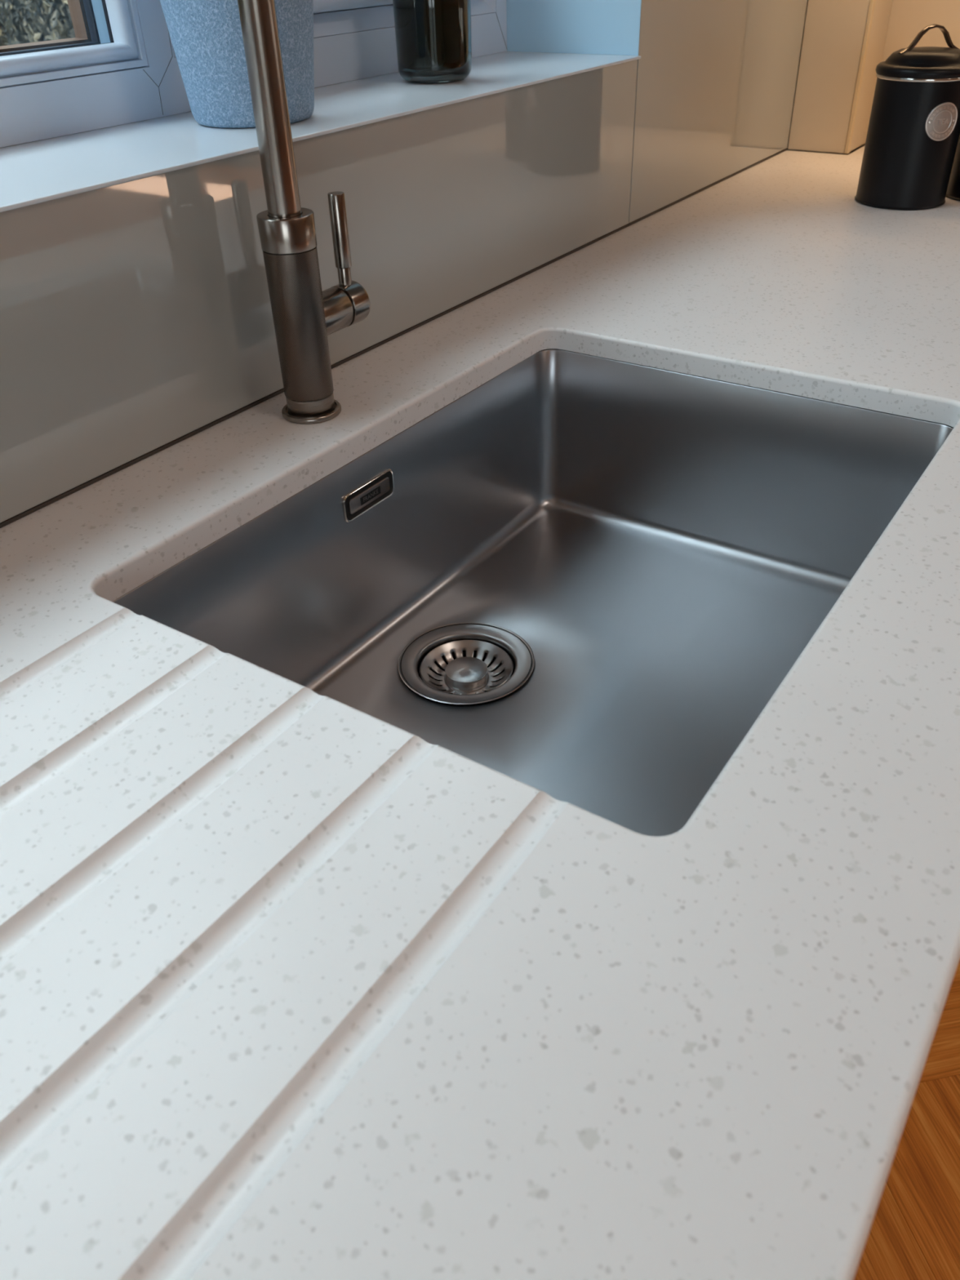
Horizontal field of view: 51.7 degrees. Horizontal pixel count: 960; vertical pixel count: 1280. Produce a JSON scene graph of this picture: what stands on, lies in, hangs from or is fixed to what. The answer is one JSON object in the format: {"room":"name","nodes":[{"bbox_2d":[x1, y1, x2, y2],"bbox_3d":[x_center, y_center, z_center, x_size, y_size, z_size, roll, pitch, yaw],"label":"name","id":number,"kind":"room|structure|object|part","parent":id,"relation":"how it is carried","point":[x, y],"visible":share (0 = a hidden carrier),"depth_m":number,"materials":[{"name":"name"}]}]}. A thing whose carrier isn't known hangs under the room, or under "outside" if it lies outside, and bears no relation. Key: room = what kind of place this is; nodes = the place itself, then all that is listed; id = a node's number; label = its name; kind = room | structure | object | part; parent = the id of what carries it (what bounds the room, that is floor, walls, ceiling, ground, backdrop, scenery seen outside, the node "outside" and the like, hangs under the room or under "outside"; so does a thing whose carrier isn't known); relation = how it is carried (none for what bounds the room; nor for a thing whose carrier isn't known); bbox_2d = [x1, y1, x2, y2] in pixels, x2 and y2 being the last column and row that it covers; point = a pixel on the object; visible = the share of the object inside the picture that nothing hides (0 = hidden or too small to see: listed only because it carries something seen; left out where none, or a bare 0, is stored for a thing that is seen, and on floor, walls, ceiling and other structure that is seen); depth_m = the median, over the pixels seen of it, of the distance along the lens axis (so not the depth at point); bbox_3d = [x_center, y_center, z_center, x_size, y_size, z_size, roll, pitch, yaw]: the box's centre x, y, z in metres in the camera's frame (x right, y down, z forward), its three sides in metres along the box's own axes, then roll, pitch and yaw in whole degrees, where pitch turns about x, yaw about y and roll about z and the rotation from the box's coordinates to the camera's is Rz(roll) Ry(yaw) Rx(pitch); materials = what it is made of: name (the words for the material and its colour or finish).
{"room":"kitchen","nodes":[
{"label":"kitchen","id":0,"kind":"room"},
{"bbox_2d":[518,0,808,151],"bbox_3d":[0.152,-0.922,1.254,0.294,2.454,7.400,20,41,28],"label":"wall","id":1,"kind":"structure","parent":0,"point":[807,0],"depth_m":1.58,"materials":[{"name":"grey paint"}]},
{"bbox_2d":[0,0,163,147],"bbox_3d":[-0.757,-0.567,0.001,0.065,1.213,1.569,20,41,28],"label":"window","id":2,"kind":"structure","parent":1,"relation":"in","point":[60,87],"depth_m":0.80,"materials":[{"name":"white plastic"}]},
{"bbox_3d":[-0.763,-0.588,0.025,0.019,1.146,1.515,20,41,28],"label":"frame","id":3,"kind":"part","parent":2,"relation":"part of","materials":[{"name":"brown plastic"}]},
{"bbox_3d":[-0.726,-0.574,0.004,0.020,1.143,1.511,20,41,28],"label":"sash","id":4,"kind":"part","parent":2,"relation":"part of","materials":[{"name":"white plastic"}]},
{"bbox_2d":[110,0,506,116],"bbox_3d":[-0.159,-1.092,0.701,0.079,1.213,0.554,20,41,28],"label":"window","id":5,"kind":"structure","parent":1,"relation":"in","point":[353,39],"depth_m":1.01,"materials":[{"name":"white plastic"}]},
{"bbox_3d":[-0.140,-1.090,0.688,0.034,1.114,0.481,20,41,28],"label":"sash","id":6,"kind":"part","parent":5,"relation":"part of","materials":[{"name":"white plastic"}]},
{"bbox_2d":[0,59,637,522],"bbox_3d":[-0.521,0.028,0.362,0.006,0.180,2.521,20,41,28],"label":"panel","id":7,"kind":"object","parent":1,"relation":"attached to","point":[136,316],"visible":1,"depth_m":0.76,"materials":[{"name":"grey glass"}]},
{"bbox_2d":[0,51,640,212],"bbox_3d":[-0.490,-0.176,0.486,0.204,0.003,2.122,20,41,28],"label":"windowsill","id":8,"kind":"structure","parent":1,"relation":"attached to","point":[33,172],"depth_m":0.79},
{"bbox_2d":[160,0,314,128],"bbox_3d":[-0.193,-0.539,0.759,0.155,0.249,0.155,20,41,28],"label":"plant pot","id":9,"kind":"object","parent":8,"relation":"on","point":[206,36],"visible":0.65,"depth_m":0.77,"materials":[{"name":"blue ceramic"}]},
{"bbox_2d":[392,0,471,83],"bbox_3d":[-0.047,-0.614,0.985,0.077,0.100,0.077,20,41,28],"label":"candle jar","id":10,"kind":"object","parent":8,"relation":"on","point":[433,42],"visible":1,"depth_m":0.97,"materials":[{"name":"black glass"}]},
{"bbox_2d":[506,0,641,55],"bbox_3d":[0.077,-1.204,0.845,0.220,1.214,0.012,20,41,28],"label":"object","id":11,"kind":"structure","parent":1,"relation":"attached to","point":[597,27],"depth_m":1.17,"materials":[{"name":"blue paint"}]},
{"bbox_2d":[628,0,807,222],"bbox_3d":[0.336,-0.919,1.261,0.006,0.617,0.567,20,41,28],"label":"panel","id":12,"kind":"object","parent":1,"relation":"attached to","point":[717,79],"visible":1,"depth_m":1.33,"materials":[{"name":"beige paint"}]},
{"bbox_2d":[787,0,892,154],"bbox_3d":[0.554,-1.447,1.189,0.099,1.549,0.111,20,41,28],"label":"pier","id":13,"kind":"object","parent":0,"point":[843,42],"visible":0.94,"depth_m":1.54,"materials":[{"name":"beige paint"}]},
{"bbox_3d":[0.565,-1.408,1.135,0.005,1.549,0.011,20,41,28],"label":"edge trim","id":14,"kind":"part","parent":13,"relation":"part of","materials":[{"name":"beige paint"}]},
{"bbox_3d":[0.594,-1.437,1.173,0.008,1.549,0.099,20,41,28],"label":"panel","id":15,"kind":"part","parent":13,"relation":"part of","materials":[{"name":"beige paint"}]},
{"bbox_2d":[804,0,959,155],"bbox_3d":[0.832,-1.059,1.407,0.606,2.450,0.100,20,41,28],"label":"wall","id":16,"kind":"structure","parent":0,"point":[908,18],"depth_m":1.53,"materials":[{"name":"beige paint"}]},
{"bbox_2d":[853,960,959,1279],"bbox_3d":[3.298,1.244,0.232,7.206,0.060,7.400,20,41,28],"label":"floor","id":17,"kind":"structure","parent":0,"point":[914,1233],"depth_m":1.16,"materials":[{"name":"brown wood"}]},
{"bbox_3d":[0.604,-0.190,1.556,0.568,0.878,0.817,20,41,28],"label":"base cabinet","id":18,"kind":"object","parent":17,"relation":"on","visible":0},
{"bbox_2d":[0,145,959,1279],"bbox_3d":[-0.079,0.034,0.506,0.608,0.023,3.200,20,41,28],"label":"countertop","id":19,"kind":"structure","parent":18,"relation":"on","point":[296,983],"depth_m":0.39,"materials":[{"name":"stone"}]},
{"bbox_2d":[236,0,370,424],"bbox_3d":[-0.047,-0.380,0.605,0.249,0.536,0.090,20,41,28],"label":"tap","id":20,"kind":"object","parent":19,"relation":"on","point":[304,315],"visible":1,"depth_m":0.72,"materials":[{"name":"silver metal"}]},
{"bbox_3d":[-0.058,-0.427,0.546,0.234,0.390,0.024,20,41,28],"label":"spout","id":21,"kind":"part","parent":20,"relation":"part of","materials":[{"name":"silver metal"}]},
{"bbox_3d":[-0.107,-0.306,0.763,0.013,0.072,0.013,20,41,28],"label":"lever","id":22,"kind":"part","parent":20,"relation":"part of","materials":[{"name":"silver metal"}]},
{"bbox_3d":[-0.359,-0.040,0.604,0.006,0.003,3.090,20,41,28],"label":"sealant strip","id":23,"kind":"part","parent":19,"relation":"part of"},
{"bbox_2d":[112,348,953,836],"bbox_3d":[0.075,-0.006,0.754,0.419,0.209,0.578,20,41,28],"label":"undermount sink","id":24,"kind":"object","parent":19,"relation":"in","point":[651,553],"visible":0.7,"depth_m":0.86,"materials":[{"name":"silver metal"}]},
{"bbox_3d":[-0.089,-0.116,0.796,0.002,0.013,0.050,20,41,28],"label":"overflow plate","id":25,"kind":"part","parent":24,"relation":"part of","materials":[{"name":"silver metal"}]},
{"bbox_2d":[419,640,513,694],"bbox_3d":[-0.011,0.034,0.845,0.079,0.028,0.079,20,41,28],"label":"basket","id":26,"kind":"object","parent":24,"relation":"on","point":[461,667],"visible":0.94,"depth_m":0.84,"materials":[{"name":"silver metal"}]},
{"bbox_3d":[-0.011,0.029,0.841,0.039,0.010,0.039,20,41,28],"label":"knob","id":27,"kind":"part","parent":26,"relation":"part of","materials":[{"name":"silver metal"}]},
{"bbox_2d":[854,23,959,210],"bbox_3d":[0.556,-0.667,1.260,0.118,0.200,0.118,20,41,28],"label":"tea canister","id":28,"kind":"object","parent":19,"relation":"on","point":[913,132],"visible":1,"depth_m":1.23,"materials":[{"name":"black metal"}]},
{"bbox_3d":[0.554,-0.717,1.224,0.118,0.027,0.118,20,41,28],"label":"lid","id":29,"kind":"part","parent":28,"relation":"part of","materials":[{"name":"black metal"}]},
{"bbox_3d":[0.553,-0.735,1.211,0.082,0.031,0.008,-9,36,-10],"label":"handle","id":30,"kind":"part","parent":28,"relation":"part of","materials":[{"name":"silver metal"}]},
{"bbox_2d":[946,134,959,200],"bbox_3d":[0.679,-0.677,1.269,0.118,0.200,0.118,20,41,28],"label":"canister","id":31,"kind":"object","parent":19,"relation":"on","point":[953,187],"visible":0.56,"depth_m":1.31,"materials":[{"name":"black metal"}]},
{"label":"outside","id":32,"kind":"structure","parent":0,"visible":0},
{"label":"ground","id":33,"kind":"structure","parent":32,"visible":0},
{"bbox_2d":[0,0,75,45],"bbox_3d":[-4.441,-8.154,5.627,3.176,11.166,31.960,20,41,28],"label":"hedge","id":34,"kind":"object","parent":33,"relation":"on","point":[20,37],"visible":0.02,"depth_m":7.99,"materials":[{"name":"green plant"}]}
]}

